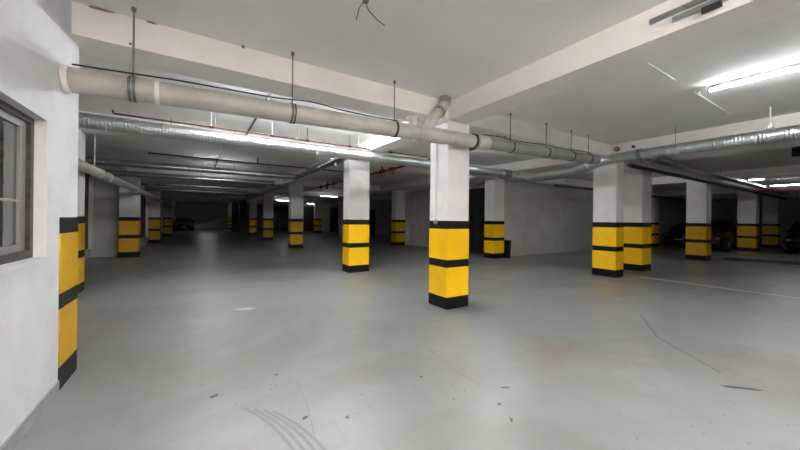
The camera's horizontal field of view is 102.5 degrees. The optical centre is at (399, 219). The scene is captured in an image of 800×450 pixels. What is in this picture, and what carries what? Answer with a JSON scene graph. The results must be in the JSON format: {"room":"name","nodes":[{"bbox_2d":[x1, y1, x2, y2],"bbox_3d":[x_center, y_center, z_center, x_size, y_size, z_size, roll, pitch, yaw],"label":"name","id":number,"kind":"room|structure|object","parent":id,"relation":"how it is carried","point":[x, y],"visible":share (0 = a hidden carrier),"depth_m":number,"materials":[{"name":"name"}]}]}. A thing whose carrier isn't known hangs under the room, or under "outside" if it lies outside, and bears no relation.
{"room":"parking garage","nodes":[
{"label":"parking garage","id":0,"kind":"room"},
{"bbox_2d":[0,0,78,445],"bbox_3d":[-0.221,-0.242,-1.704,0.206,3.480,11.354,1,0,-32],"label":"wall","id":1,"kind":"structure","parent":0,"point":[38,302],"depth_m":2.46,"materials":[{"name":"white paint"}]},
{"bbox_2d":[0,99,48,274],"bbox_3d":[-1.799,-0.214,0.875,0.145,1.090,3.800,1,0,-32],"label":"window","id":2,"kind":"structure","parent":1,"relation":"in","point":[23,139],"depth_m":2.34,"materials":[{"name":"grey"}]},
{"bbox_2d":[0,380,58,449],"bbox_3d":[-0.020,1.450,-1.858,0.012,0.100,10.860,1,0,-32],"label":"baseboard","id":3,"kind":"structure","parent":1,"relation":"attached to","point":[11,442],"depth_m":2.27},
{"bbox_2d":[71,1,799,200],"bbox_3d":[12.715,-1.695,13.148,37.500,0.300,0.480,1,0,-32],"label":"beam","id":4,"kind":"structure","parent":1,"relation":"attached to","point":[100,34],"depth_m":3.96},
{"bbox_2d":[627,164,785,198],"bbox_3d":[14.712,-1.364,14.006,20.200,0.110,0.110,1,0,-32],"label":"ceiling pipe","id":5,"kind":"object","parent":4,"relation":"hanging from","point":[633,166],"visible":1,"depth_m":10.94,"materials":[{"name":"grey metal"}]},
{"bbox_2d":[84,164,91,258],"bbox_3d":[-8.349,-0.329,6.883,0.200,3.480,11.850,1,0,-32],"label":"wall","id":6,"kind":"structure","parent":0,"point":[87,251],"depth_m":11.39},
{"bbox_2d":[85,174,92,249],"bbox_3d":[-9.846,-0.264,9.563,0.115,2.620,4.440,1,0,-32],"label":"window","id":7,"kind":"structure","parent":6,"relation":"in","point":[88,178],"depth_m":11.37,"materials":[{"name":"black metal"}]},
{"bbox_2d":[85,169,274,185],"bbox_3d":[-7.935,-1.584,12.129,6.030,0.197,0.200,1,0,-32],"label":"duct","id":8,"kind":"object","parent":6,"relation":"attached to","point":[114,172],"visible":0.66,"depth_m":12.01,"materials":[{"name":"metal"}]},
{"bbox_2d":[85,157,347,179],"bbox_3d":[-5.058,-1.540,7.913,6.346,0.254,4.900,1,0,-32],"label":"duct","id":9,"kind":"object","parent":6,"relation":"attached to","point":[98,161],"visible":0.84,"depth_m":9.60,"materials":[{"name":"metal"}]},
{"bbox_2d":[91,165,124,256],"bbox_3d":[-10.975,-0.356,12.084,0.900,3.480,0.250,1,0,-32],"label":"wall","id":10,"kind":"structure","parent":0,"point":[105,238],"depth_m":11.95,"materials":[{"name":"paint"}]},
{"bbox_2d":[125,167,177,246],"bbox_3d":[-20.816,-0.461,28.369,0.200,3.480,37.800,1,0,-32],"label":"wall","id":11,"kind":"structure","parent":0,"point":[144,240],"depth_m":25.72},
{"bbox_2d":[140,195,147,237],"bbox_3d":[-12.496,-0.193,15.458,0.115,2.220,4.440,1,0,-32],"label":"window","id":12,"kind":"structure","parent":11,"relation":"in","point":[144,200],"depth_m":16.90,"materials":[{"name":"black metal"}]},
{"bbox_2d":[141,181,248,190],"bbox_3d":[-9.705,-1.603,15.268,4.580,0.197,0.200,1,0,-32],"label":"duct","id":13,"kind":"object","parent":11,"relation":"attached to","point":[147,183],"visible":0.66,"depth_m":15.13,"materials":[{"name":"metal"}]},
{"bbox_2d":[145,187,248,194],"bbox_3d":[-11.347,-1.620,18.252,4.980,0.197,0.200,1,0,-32],"label":"duct","id":14,"kind":"object","parent":11,"relation":"attached to","point":[146,188],"visible":1,"depth_m":18.05,"materials":[{"name":"metal"}]},
{"bbox_2d":[177,203,287,227],"bbox_3d":[-15.709,-0.407,54.039,43.000,3.480,0.200,1,0,-32],"label":"wall","id":15,"kind":"structure","parent":0,"point":[200,213],"depth_m":46.92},
{"bbox_2d":[273,204,287,207],"bbox_3d":[-16.430,-2.004,44.888,2.000,0.300,14.500,1,0,-32],"label":"trim","id":16,"kind":"structure","parent":15,"relation":"attached to","point":[274,205],"depth_m":44.64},
{"bbox_2d":[288,201,337,231],"bbox_3d":[-7.495,-0.320,38.649,11.500,3.480,0.200,1,0,-32],"label":"wall","id":17,"kind":"structure","parent":0,"point":[326,206],"depth_m":37.73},
{"bbox_2d":[303,207,313,231],"bbox_3d":[-10.420,-0.045,36.627,1.140,2.870,0.102,1,0,-32],"label":"door","id":18,"kind":"structure","parent":17,"relation":"in","point":[308,223],"depth_m":36.64,"materials":[{"name":"black metal"}]},
{"bbox_2d":[330,207,337,231],"bbox_3d":[-7.670,-0.016,38.359,1.440,2.870,0.102,1,0,-32],"label":"door","id":19,"kind":"structure","parent":17,"relation":"in","point":[333,211],"depth_m":38.23,"materials":[{"name":"black metal"}]},
{"bbox_2d":[338,199,391,235],"bbox_3d":[-1.192,-0.253,30.328,9.700,3.480,0.200,1,0,-32],"label":"wall","id":20,"kind":"structure","parent":0,"point":[383,208],"depth_m":29.77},
{"bbox_2d":[307,196,342,201],"bbox_3d":[-6.146,-1.895,28.557,2.000,0.300,7.500,1,0,-32],"label":"trim","id":21,"kind":"structure","parent":20,"relation":"attached to","point":[313,199],"depth_m":28.83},
{"bbox_2d":[369,210,374,235],"bbox_3d":[-2.766,0.286,29.159,1.140,2.370,0.102,1,0,-32],"label":"door","id":22,"kind":"structure","parent":20,"relation":"in","point":[371,212],"depth_m":29.29,"materials":[{"name":"black metal"}]},
{"bbox_2d":[13,228,799,449],"bbox_3d":[0.310,1.603,28.568,43.000,0.200,62.000,1,0,-32],"label":"floor","id":23,"kind":"structure","parent":0,"point":[161,332],"depth_m":3.67,"materials":[{"name":"concrete"}]},
{"bbox_2d":[77,129,84,292],"bbox_3d":[-6.518,-0.159,6.176,0.562,3.179,0.512,1,0,-32],"label":"concrete pillar","id":24,"kind":"structure","parent":23,"relation":"on","point":[81,136],"depth_m":6.34,"materials":[{"name":"white paint"}]},
{"bbox_2d":[118,176,140,257],"bbox_3d":[-10.166,-0.197,12.092,0.572,3.179,0.512,1,0,-32],"label":"concrete pillar","id":25,"kind":"structure","parent":23,"relation":"on","point":[129,242],"depth_m":11.89,"materials":[{"name":"white paint"}]},
{"bbox_2d":[148,191,160,242],"bbox_3d":[-14.292,-0.241,18.711,0.562,3.179,0.512,1,0,-32],"label":"concrete pillar","id":26,"kind":"structure","parent":23,"relation":"on","point":[154,206],"depth_m":18.50,"materials":[{"name":"white paint"}]},
{"bbox_2d":[78,135,173,206],"bbox_3d":[-11.811,-1.376,15.362,0.224,0.859,29.400,1,0,-32],"label":"drain pipe","id":27,"kind":"object","parent":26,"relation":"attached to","point":[83,166],"visible":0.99,"depth_m":7.53,"materials":[{"name":"white plastic"}]},
{"bbox_2d":[93,168,106,178],"bbox_3d":[-6.526,-1.002,6.963,0.224,0.224,0.150,1,0,-32],"label":"socket","id":28,"kind":"object","parent":27,"relation":"attached to","point":[105,174],"depth_m":6.94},
{"bbox_2d":[103,172,114,181],"bbox_3d":[-6.952,-1.007,7.640,0.224,0.224,0.150,1,0,-32],"label":"socket","id":29,"kind":"object","parent":27,"relation":"attached to","point":[113,178],"depth_m":7.63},
{"bbox_2d":[163,196,172,235],"bbox_3d":[-18.630,-0.287,25.788,0.562,3.179,0.512,1,0,-32],"label":"concrete pillar","id":30,"kind":"structure","parent":23,"relation":"on","point":[168,210],"depth_m":25.59,"materials":[{"name":"white paint"}]},
{"bbox_2d":[173,218,194,230],"bbox_3d":[-24.657,0.534,36.705,2.148,1.470,4.610,1,0,-32],"label":"car","id":31,"kind":"object","parent":23,"relation":"on","point":[180,223],"visible":0.98,"depth_m":35.24,"materials":[{"name":"black paint"}]},
{"bbox_2d":[179,218,227,229],"bbox_3d":[-25.140,0.274,42.964,0.250,1.880,9.500,1,0,21],"label":"parapet","id":32,"kind":"object","parent":23,"relation":"on","point":[223,223],"visible":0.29,"depth_m":43.15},
{"bbox_2d":[228,205,230,228],"bbox_3d":[-22.375,-0.327,42.337,0.562,3.179,0.512,1,0,-32],"label":"concrete pillar","id":33,"kind":"structure","parent":23,"relation":"on","point":[229,206],"depth_m":42.05,"materials":[{"name":"white paint"}]},
{"bbox_2d":[231,202,238,231],"bbox_3d":[-17.717,-0.277,34.517,0.700,3.179,0.500,1,0,-32],"label":"door","id":34,"kind":"structure","parent":23,"relation":"on","point":[235,205],"depth_m":34.31,"materials":[{"name":"black metal"}]},
{"bbox_2d":[239,200,246,233],"bbox_3d":[-14.990,-0.248,30.562,0.600,3.179,0.500,1,0,-32],"label":"door","id":35,"kind":"structure","parent":23,"relation":"on","point":[242,203],"depth_m":30.34,"materials":[{"name":"grey metal"}]},
{"bbox_2d":[249,199,256,234],"bbox_3d":[-13.224,-0.230,28.837,0.562,3.179,0.512,1,0,-32],"label":"concrete pillar","id":36,"kind":"structure","parent":23,"relation":"on","point":[252,202],"depth_m":28.64,"materials":[{"name":"white paint"}]},
{"bbox_2d":[262,193,272,239],"bbox_3d":[-9.095,-0.186,22.102,0.612,3.179,0.512,1,0,-32],"label":"concrete pillar","id":37,"kind":"structure","parent":23,"relation":"on","point":[267,220],"depth_m":21.89,"materials":[{"name":"white paint"}]},
{"bbox_2d":[245,408,325,449],"bbox_3d":[-0.814,1.491,2.287,0.934,0.001,0.190,1,0,41],"label":"tyre mark","id":38,"kind":"object","parent":23,"relation":"on","point":[274,427],"visible":1,"depth_m":2.29,"materials":[{"name":"grey rubber"}]},
{"bbox_2d":[288,185,302,247],"bbox_3d":[-5.328,-0.146,16.439,0.612,3.179,0.512,1,0,-32],"label":"concrete pillar","id":39,"kind":"structure","parent":23,"relation":"on","point":[295,234],"depth_m":16.23,"materials":[{"name":"white paint"}]},
{"bbox_2d":[296,381,314,433],"bbox_3d":[-0.766,1.491,2.599,0.028,0.001,0.808,1,0,-26],"label":"floor scratch","id":40,"kind":"structure","parent":23,"relation":"on","point":[296,381],"depth_m":2.54,"materials":[{"name":"grey concrete"}]},
{"bbox_2d":[314,203,321,232],"bbox_3d":[-8.802,-0.183,34.341,0.712,3.179,0.512,1,0,-32],"label":"concrete pillar","id":41,"kind":"structure","parent":23,"relation":"on","point":[317,206],"depth_m":34.13,"materials":[{"name":"white paint"}]},
{"bbox_2d":[342,159,369,272],"bbox_3d":[-1.269,-0.103,9.298,0.632,3.179,0.462,1,0,-32],"label":"concrete pillar","id":42,"kind":"structure","parent":23,"relation":"on","point":[355,258],"depth_m":9.10,"materials":[{"name":"white paint"}]},
{"bbox_2d":[391,191,404,245],"bbox_3d":[-0.097,-0.090,18.846,0.632,3.179,0.512,1,0,-32],"label":"concrete pillar","id":43,"kind":"structure","parent":23,"relation":"on","point":[398,197],"depth_m":18.63,"materials":[{"name":"white paint"}]},
{"bbox_2d":[429,120,469,309],"bbox_3d":[0.872,-0.080,5.701,0.502,3.179,0.492,1,0,-32],"label":"concrete pillar","id":44,"kind":"structure","parent":23,"relation":"on","point":[448,238],"depth_m":5.51,"materials":[{"name":"white paint"}]},
{"bbox_2d":[433,144,437,223],"bbox_3d":[0.634,-0.691,5.606,0.088,1.545,0.090,1,0,-32],"label":"conduit","id":45,"kind":"object","parent":44,"relation":"attached to","point":[435,221],"visible":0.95,"depth_m":5.60,"materials":[{"name":"white plastic"}]},
{"bbox_2d":[484,178,504,258],"bbox_3d":[3.836,-0.049,13.051,0.612,3.179,0.512,1,0,-32],"label":"concrete pillar","id":46,"kind":"structure","parent":23,"relation":"on","point":[494,187],"depth_m":12.85,"materials":[{"name":"white paint"}]},
{"bbox_2d":[504,240,510,257],"bbox_3d":[4.267,1.186,13.124,0.129,0.723,0.550,1,0,-32],"label":"panel","id":47,"kind":"object","parent":23,"relation":"on","point":[507,243],"visible":0.64,"depth_m":12.93,"materials":[{"name":"black paint"}]},
{"bbox_2d":[592,162,623,277],"bbox_3d":[5.819,-0.028,8.982,0.432,3.179,0.612,1,0,-32],"label":"concrete pillar","id":48,"kind":"structure","parent":23,"relation":"on","point":[608,180],"depth_m":8.80,"materials":[{"name":"white paint"}]},
{"bbox_2d":[623,168,651,271],"bbox_3d":[7.458,-0.010,10.198,0.662,3.179,0.662,1,0,-32],"label":"concrete pillar","id":49,"kind":"structure","parent":23,"relation":"on","point":[637,227],"depth_m":9.94,"materials":[{"name":"white paint"}]},
{"bbox_2d":[651,195,658,246],"bbox_3d":[15.668,0.077,19.971,0.612,3.179,0.512,1,0,-32],"label":"concrete pillar","id":50,"kind":"structure","parent":23,"relation":"on","point":[655,201],"depth_m":19.70,"materials":[{"name":"white paint"}]},
{"bbox_2d":[664,224,685,244],"bbox_3d":[20.094,1.008,22.114,4.610,1.470,2.148,1,0,-32],"label":"car","id":51,"kind":"object","parent":23,"relation":"on","point":[675,233],"visible":0.32,"depth_m":21.50,"materials":[{"name":"black paint"}]},
{"bbox_2d":[640,314,721,372],"bbox_3d":[3.490,1.536,4.272,0.208,0.001,2.179,1,0,19],"label":"floor seam","id":52,"kind":"structure","parent":23,"relation":"on","point":[652,330],"depth_m":3.90,"materials":[{"name":"grey concrete"}]},
{"bbox_2d":[685,181,710,260],"bbox_3d":[12.225,0.040,13.146,0.612,3.179,0.632,1,0,-32],"label":"concrete pillar","id":53,"kind":"structure","parent":23,"relation":"on","point":[698,194],"depth_m":12.95,"materials":[{"name":"white paint"}]},
{"bbox_2d":[682,220,736,251],"bbox_3d":[18.104,0.866,18.520,4.610,1.711,2.148,1,0,-32],"label":"car","id":54,"kind":"object","parent":23,"relation":"on","point":[723,232],"visible":0.38,"depth_m":17.39,"materials":[{"name":"black paint"}]},
{"bbox_2d":[643,277,799,298],"bbox_3d":[8.700,1.590,5.460,0.090,0.004,7.950,1,0,-32],"label":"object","id":55,"kind":"structure","parent":23,"relation":"on","point":[643,277],"depth_m":7.35,"materials":[{"name":"grey"}]},
{"bbox_2d":[720,385,761,390],"bbox_3d":[3.108,1.532,2.923,0.320,0.002,0.039,1,0,14],"label":"floor stain","id":56,"kind":"structure","parent":23,"relation":"on","point":[720,385],"depth_m":2.93,"materials":[{"name":"concrete"}]},
{"bbox_2d":[737,192,758,251],"bbox_3d":[18.804,0.110,17.337,0.612,3.179,0.712,1,0,-32],"label":"concrete pillar","id":57,"kind":"structure","parent":23,"relation":"on","point":[748,202],"depth_m":17.13,"materials":[{"name":"white paint"}]},
{"bbox_2d":[724,257,799,264],"bbox_3d":[15.958,1.619,10.946,7.022,0.099,0.474,1,0,39],"label":"floor marking","id":58,"kind":"object","parent":23,"relation":"on","point":[725,258],"depth_m":12.36,"materials":[{"name":"grey"}]},
{"bbox_2d":[762,197,779,247],"bbox_3d":[23.259,0.157,20.113,0.612,3.179,0.662,1,0,-32],"label":"concrete pillar","id":59,"kind":"structure","parent":23,"relation":"on","point":[770,210],"depth_m":19.91,"materials":[{"name":"white paint"}]},
{"bbox_2d":[783,220,799,253],"bbox_3d":[21.502,0.902,16.500,4.610,1.711,2.148,1,0,-32],"label":"car","id":60,"kind":"object","parent":23,"relation":"on","point":[791,244],"visible":0.99,"depth_m":16.12,"materials":[{"name":"black paint"}]},
{"bbox_2d":[405,192,409,244],"bbox_3d":[2.170,-0.217,20.391,4.800,3.480,0.200,1,0,-32],"label":"wall","id":61,"kind":"structure","parent":0,"point":[407,194],"depth_m":19.18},
{"bbox_2d":[71,0,799,205],"bbox_3d":[0.348,-2.026,28.568,43.000,0.100,62.000,1,0,-32],"label":"ceiling","id":62,"kind":"structure","parent":0,"point":[431,48],"depth_m":4.18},
{"bbox_2d":[89,5,113,12],"bbox_3d":[-2.832,-1.995,3.048,0.201,0.020,0.021,1,0,-32],"label":"chip","id":63,"kind":"object","parent":62,"relation":"attached to","point":[101,9],"visible":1,"depth_m":3.04,"materials":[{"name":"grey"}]},
{"bbox_2d":[127,7,137,102],"bbox_3d":[-2.526,-1.562,3.043,0.057,0.889,0.238,1,0,-32],"label":"hanger","id":64,"kind":"object","parent":62,"relation":"hanging from","point":[133,9],"visible":0.77,"depth_m":3.03,"materials":[{"name":"grey"}]},
{"bbox_2d":[173,197,287,203],"bbox_3d":[-6.468,-1.899,42.299,38.900,0.300,0.500,1,0,-32],"label":"trim","id":65,"kind":"structure","parent":62,"relation":"attached to","point":[174,198],"depth_m":33.69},
{"bbox_2d":[245,193,262,198],"bbox_3d":[-11.430,-1.951,25.229,0.450,0.300,7.500,1,0,-32],"label":"trim","id":66,"kind":"structure","parent":62,"relation":"attached to","point":[251,195],"depth_m":25.08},
{"bbox_2d":[246,93,271,134],"bbox_3d":[-2.618,-1.996,5.973,0.044,0.044,3.680,1,0,-32],"label":"conduit","id":67,"kind":"object","parent":62,"relation":"attached to","point":[269,94],"visible":0.31,"depth_m":6.49,"materials":[{"name":"grey metal"}]},
{"bbox_2d":[112,109,426,157],"bbox_3d":[-2.002,-1.850,6.999,6.462,0.303,0.048,1,0,-32],"label":"pipe","id":68,"kind":"object","parent":62,"relation":"attached to","point":[211,126],"visible":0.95,"depth_m":6.35,"materials":[{"name":"metal"}]},
{"bbox_2d":[260,185,287,193],"bbox_3d":[-7.513,-1.910,19.009,0.450,0.300,6.200,1,0,-32],"label":"trim","id":69,"kind":"structure","parent":62,"relation":"attached to","point":[267,189],"depth_m":18.78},
{"bbox_2d":[59,64,491,149],"bbox_3d":[-0.712,-1.540,4.199,5.242,0.914,0.268,1,0,-32],"label":"drain pipe","id":70,"kind":"object","parent":62,"relation":"hanging from","point":[73,80],"visible":1,"depth_m":3.53,"materials":[{"name":"white paint"}]},
{"bbox_2d":[154,80,159,104],"bbox_3d":[-2.371,-1.240,3.143,0.035,0.228,0.228,1,0,-32],"label":"socket","id":71,"kind":"object","parent":70,"relation":"attached to","point":[156,83],"depth_m":3.07,"materials":[{"name":"white paint"}]},
{"bbox_2d":[72,63,400,121],"bbox_3d":[-1.421,-1.389,3.705,3.401,0.115,0.040,1,0,-32],"label":"cable","id":72,"kind":"object","parent":70,"relation":"on","point":[72,63],"visible":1,"depth_m":3.38,"materials":[{"name":"black plastic"}]},
{"bbox_2d":[365,116,370,133],"bbox_3d":[-0.458,-1.283,4.347,0.035,0.228,0.228,1,0,-32],"label":"socket","id":73,"kind":"object","parent":70,"relation":"attached to","point":[368,119],"depth_m":4.26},
{"bbox_2d":[414,125,449,144],"bbox_3d":[0.479,-1.305,4.938,0.557,0.255,0.240,1,0,-32],"label":"socket","id":74,"kind":"object","parent":70,"relation":"attached to","point":[427,133],"depth_m":4.84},
{"bbox_2d":[475,135,491,149],"bbox_3d":[1.398,-1.325,5.516,0.265,0.246,0.240,1,0,-32],"label":"socket","id":75,"kind":"object","parent":70,"relation":"attached to","point":[485,142],"depth_m":5.43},
{"bbox_2d":[289,52,296,123],"bbox_3d":[-1.282,-1.570,3.826,0.049,0.848,0.238,1,0,-32],"label":"hanger","id":76,"kind":"object","parent":62,"relation":"hanging from","point":[292,53],"visible":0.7,"depth_m":3.81,"materials":[{"name":"grey"}]},
{"bbox_2d":[283,159,343,184],"bbox_3d":[-3.544,-1.868,12.705,0.450,0.300,7.700,1,0,-32],"label":"trim","id":77,"kind":"structure","parent":62,"relation":"attached to","point":[339,165],"depth_m":12.28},
{"bbox_2d":[148,152,343,171],"bbox_3d":[-3.789,-1.746,9.893,6.300,0.189,0.040,1,0,-32],"label":"pipe","id":78,"kind":"object","parent":77,"relation":"attached to","point":[148,152],"visible":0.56,"depth_m":9.25,"materials":[{"name":"metal"}]},
{"bbox_2d":[338,191,391,196],"bbox_3d":[-2.229,-1.854,22.337,2.000,0.300,6.200,1,0,-32],"label":"trim","id":79,"kind":"structure","parent":62,"relation":"attached to","point":[371,193],"depth_m":21.52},
{"bbox_2d":[356,0,384,25],"bbox_3d":[-0.262,-1.898,2.929,0.274,0.176,0.063,1,0,-17],"label":"loose wires","id":80,"kind":"object","parent":62,"relation":"hanging from","point":[366,2],"visible":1,"depth_m":2.92,"materials":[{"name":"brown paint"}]},
{"bbox_2d":[349,122,419,152],"bbox_3d":[-0.245,-1.833,7.467,0.450,0.300,3.720,1,0,-32],"label":"ceiling light","id":81,"kind":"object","parent":62,"relation":"attached to","point":[378,143],"depth_m":7.48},
{"bbox_2d":[392,80,398,137],"bbox_3d":[-0.081,-1.577,4.583,0.038,0.808,0.238,1,0,-32],"label":"hanger","id":82,"kind":"object","parent":62,"relation":"hanging from","point":[394,81],"visible":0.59,"depth_m":4.57,"materials":[{"name":"grey"}]},
{"bbox_2d":[507,113,515,152],"bbox_3d":[2.035,-1.594,5.915,0.038,0.730,0.222,1,0,-32],"label":"hanger","id":83,"kind":"object","parent":62,"relation":"hanging from","point":[510,113],"visible":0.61,"depth_m":5.91,"materials":[{"name":"grey"}]},
{"bbox_2d":[488,138,600,163],"bbox_3d":[3.059,-1.363,6.561,3.661,0.302,0.224,1,0,-32],"label":"drain pipe","id":84,"kind":"object","parent":83,"relation":"hanging from","point":[497,144],"visible":0.86,"depth_m":6.28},
{"bbox_2d":[513,142,523,153],"bbox_3d":[2.193,-1.342,6.017,0.100,0.224,0.224,1,0,-32],"label":"socket","id":85,"kind":"object","parent":84,"relation":"attached to","point":[520,150],"depth_m":5.93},
{"bbox_2d":[484,134,591,153],"bbox_3d":[2.925,-1.496,6.452,3.501,0.117,0.016,1,0,-32],"label":"cable","id":86,"kind":"object","parent":84,"relation":"on","point":[484,134],"visible":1,"depth_m":6.25,"materials":[{"name":"black plastic"}]},
{"bbox_2d":[550,148,560,159],"bbox_3d":[3.209,-1.365,6.656,0.100,0.224,0.224,1,0,-32],"label":"socket","id":87,"kind":"object","parent":84,"relation":"attached to","point":[558,155],"depth_m":6.58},
{"bbox_2d":[543,123,551,157],"bbox_3d":[2.958,-1.599,6.496,0.038,0.699,0.222,1,0,-32],"label":"hanger","id":88,"kind":"object","parent":62,"relation":"hanging from","point":[545,123],"visible":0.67,"depth_m":6.49,"materials":[{"name":"grey"}]},
{"bbox_2d":[487,157,624,173],"bbox_3d":[5.039,-1.777,10.795,2.000,0.300,3.720,1,0,-32],"label":"beam","id":89,"kind":"structure","parent":62,"relation":"attached to","point":[536,165],"depth_m":10.24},
{"bbox_2d":[570,130,576,161],"bbox_3d":[3.719,-1.604,6.976,0.038,0.674,0.222,1,0,-32],"label":"hanger","id":90,"kind":"object","parent":62,"relation":"hanging from","point":[570,130],"visible":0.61,"depth_m":6.97,"materials":[{"name":"grey"}]},
{"bbox_2d":[448,0,799,123],"bbox_3d":[3.964,-1.788,0.782,0.450,0.300,11.120,1,0,-32],"label":"beam","id":91,"kind":"structure","parent":62,"relation":"attached to","point":[632,42],"depth_m":3.30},
{"bbox_2d":[649,0,727,24],"bbox_3d":[3.038,-1.759,1.777,0.053,0.152,2.790,1,0,-32],"label":"rail","id":92,"kind":"object","parent":91,"relation":"attached to","point":[709,6],"visible":1,"depth_m":2.71,"materials":[{"name":"metal"}]},
{"bbox_2d":[652,176,693,185],"bbox_3d":[11.237,-1.711,14.698,0.550,0.300,3.720,1,0,-32],"label":"trim","id":93,"kind":"structure","parent":62,"relation":"attached to","point":[667,180],"depth_m":13.79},
{"bbox_2d":[647,63,730,114],"bbox_3d":[4.530,-1.918,4.896,3.450,0.025,0.100,1,0,-32],"label":"conduit","id":94,"kind":"object","parent":62,"relation":"attached to","point":[694,92],"visible":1,"depth_m":4.89,"materials":[{"name":"white plastic"}]},
{"bbox_2d":[663,188,745,195],"bbox_3d":[17.900,-1.640,18.895,0.600,0.300,3.720,1,0,-32],"label":"trim","id":95,"kind":"structure","parent":62,"relation":"attached to","point":[713,190],"depth_m":18.33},
{"bbox_2d":[611,112,799,164],"bbox_3d":[9.248,-1.732,4.110,2.000,0.300,11.120,1,0,-32],"label":"beam","id":96,"kind":"structure","parent":62,"relation":"attached to","point":[792,119],"depth_m":6.97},
{"bbox_2d":[646,157,789,193],"bbox_3d":[13.284,-1.619,12.431,16.500,0.420,0.256,1,0,-32],"label":"cable tray","id":97,"kind":"object","parent":62,"relation":"hanging from","point":[661,161],"visible":0.89,"depth_m":10.08,"materials":[{"name":"metal"}]},
{"bbox_2d":[753,188,799,191],"bbox_3d":[18.339,-1.326,12.751,0.070,0.067,6.050,1,0,-32],"label":"pipe","id":98,"kind":"object","parent":97,"relation":"attached to","point":[799,188],"visible":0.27,"depth_m":14.58,"materials":[{"name":"metal"}]},
{"bbox_2d":[711,193,769,198],"bbox_3d":[22.300,-1.594,21.666,0.600,0.300,3.720,1,0,-32],"label":"trim","id":99,"kind":"structure","parent":62,"relation":"attached to","point":[733,195],"depth_m":21.67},
{"bbox_2d":[707,63,799,92],"bbox_3d":[4.829,-1.886,4.092,0.060,0.085,1.350,1,0,-32],"label":"lamp","id":100,"kind":"object","parent":62,"relation":"attached to","point":[793,67],"visible":1,"depth_m":4.25,"materials":[{"name":"white plastic"}]},
{"bbox_2d":[713,165,799,180],"bbox_3d":[15.446,-1.666,8.014,0.550,0.300,11.120,1,0,-32],"label":"beam","id":101,"kind":"structure","parent":62,"relation":"attached to","point":[794,170],"depth_m":11.45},
{"bbox_2d":[766,107,774,128],"bbox_3d":[6.281,-1.732,5.444,0.100,0.363,0.100,1,0,-32],"label":"hanger","id":102,"kind":"object","parent":62,"relation":"hanging from","point":[770,125],"visible":0.98,"depth_m":5.44,"materials":[{"name":"white metal"}]},
{"bbox_2d":[78,112,799,181],"bbox_3d":[3.152,-1.384,6.414,15.272,0.396,8.032,1,0,16],"label":"duct","id":103,"kind":"object","parent":102,"relation":"hanging from","point":[85,120],"visible":0.89,"depth_m":6.20,"materials":[{"name":"silver metal"}]},
{"bbox_2d":[762,184,799,191],"bbox_3d":[22.110,-1.596,12.210,0.600,0.300,11.120,1,0,-32],"label":"trim","id":104,"kind":"structure","parent":62,"relation":"attached to","point":[791,186],"depth_m":16.08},
{"bbox_2d":[770,183,799,186],"bbox_3d":[16.403,-1.621,13.390,0.060,0.370,1.300,1,0,-32],"label":"lamp","id":105,"kind":"object","parent":62,"relation":"hanging from","point":[788,183],"visible":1,"depth_m":13.57,"materials":[{"name":"white plastic"}]},
{"bbox_2d":[783,190,799,196],"bbox_3d":[26.509,-1.549,14.981,0.600,0.300,11.120,1,0,-32],"label":"trim","id":106,"kind":"structure","parent":62,"relation":"attached to","point":[792,193],"depth_m":19.20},
{"bbox_2d":[792,146,799,156],"bbox_3d":[9.451,-1.690,7.541,0.080,0.380,0.310,1,0,-32],"label":"hanging sign","id":107,"kind":"object","parent":62,"relation":"hanging from","point":[795,150],"visible":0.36,"depth_m":7.60,"materials":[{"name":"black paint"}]},
{"bbox_2d":[409,183,484,253],"bbox_3d":[2.429,-0.214,16.507,0.200,3.480,7.050,1,0,-32],"label":"wall","id":108,"kind":"structure","parent":0,"point":[419,220],"depth_m":18.32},
{"bbox_2d":[380,176,510,191],"bbox_3d":[1.740,-1.812,16.033,2.000,0.300,7.700,1,0,-32],"label":"beam","id":109,"kind":"structure","parent":108,"relation":"attached to","point":[423,183],"depth_m":16.24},
{"bbox_2d":[469,188,484,253],"bbox_3d":[3.317,0.050,14.793,0.100,2.930,2.900,1,0,-32],"label":"doorway","id":110,"kind":"structure","parent":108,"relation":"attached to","point":[476,196],"depth_m":14.55,"materials":[{"name":"black metal"}]},
{"bbox_2d":[504,180,685,255],"bbox_3d":[15.171,-0.079,20.247,25.750,3.480,0.200,1,0,-32],"label":"wall","id":111,"kind":"structure","parent":0,"point":[539,218],"depth_m":15.09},
{"bbox_2d":[555,184,685,200],"bbox_3d":[13.819,-1.304,17.675,17.800,0.100,0.100,1,0,-32],"label":"ceiling pipe","id":112,"kind":"object","parent":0,"point":[556,185],"visible":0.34,"depth_m":14.04,"materials":[{"name":"grey metal"}]},
{"bbox_2d":[711,198,799,243],"bbox_3d":[18.450,-0.044,39.389,0.200,3.480,61.000,1,0,-32],"label":"wall","id":113,"kind":"structure","parent":0,"point":[727,209],"depth_m":24.57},
{"bbox_2d":[162,192,337,202],"bbox_3d":[-2.312,-1.855,35.698,38.900,0.300,0.500,1,0,-32],"label":"trim","id":114,"kind":"structure","parent":113,"relation":"attached to","point":[174,194],"depth_m":27.06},
{"bbox_2d":[127,167,391,191],"bbox_3d":[5.521,-1.772,23.259,38.900,0.300,0.500,1,0,-32],"label":"trim","id":115,"kind":"structure","parent":113,"relation":"attached to","point":[278,181],"depth_m":15.21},
{"bbox_2d":[149,186,391,199],"bbox_3d":[1.951,-1.809,28.929,38.900,0.300,0.500,1,0,-32],"label":"trim","id":116,"kind":"structure","parent":113,"relation":"attached to","point":[251,190],"depth_m":22.41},
{"bbox_2d":[273,148,475,198],"bbox_3d":[-4.850,-1.677,17.675,0.136,0.350,24.900,1,0,-32],"label":"sprinkler","id":117,"kind":"object","parent":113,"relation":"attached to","point":[392,169],"visible":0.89,"depth_m":11.29,"materials":[{"name":"red paint"}]},
{"bbox_2d":[78,111,720,202],"bbox_3d":[9.504,-1.729,16.089,39.800,0.300,0.480,1,0,-32],"label":"beam","id":118,"kind":"structure","parent":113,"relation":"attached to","point":[564,181],"depth_m":8.17,"materials":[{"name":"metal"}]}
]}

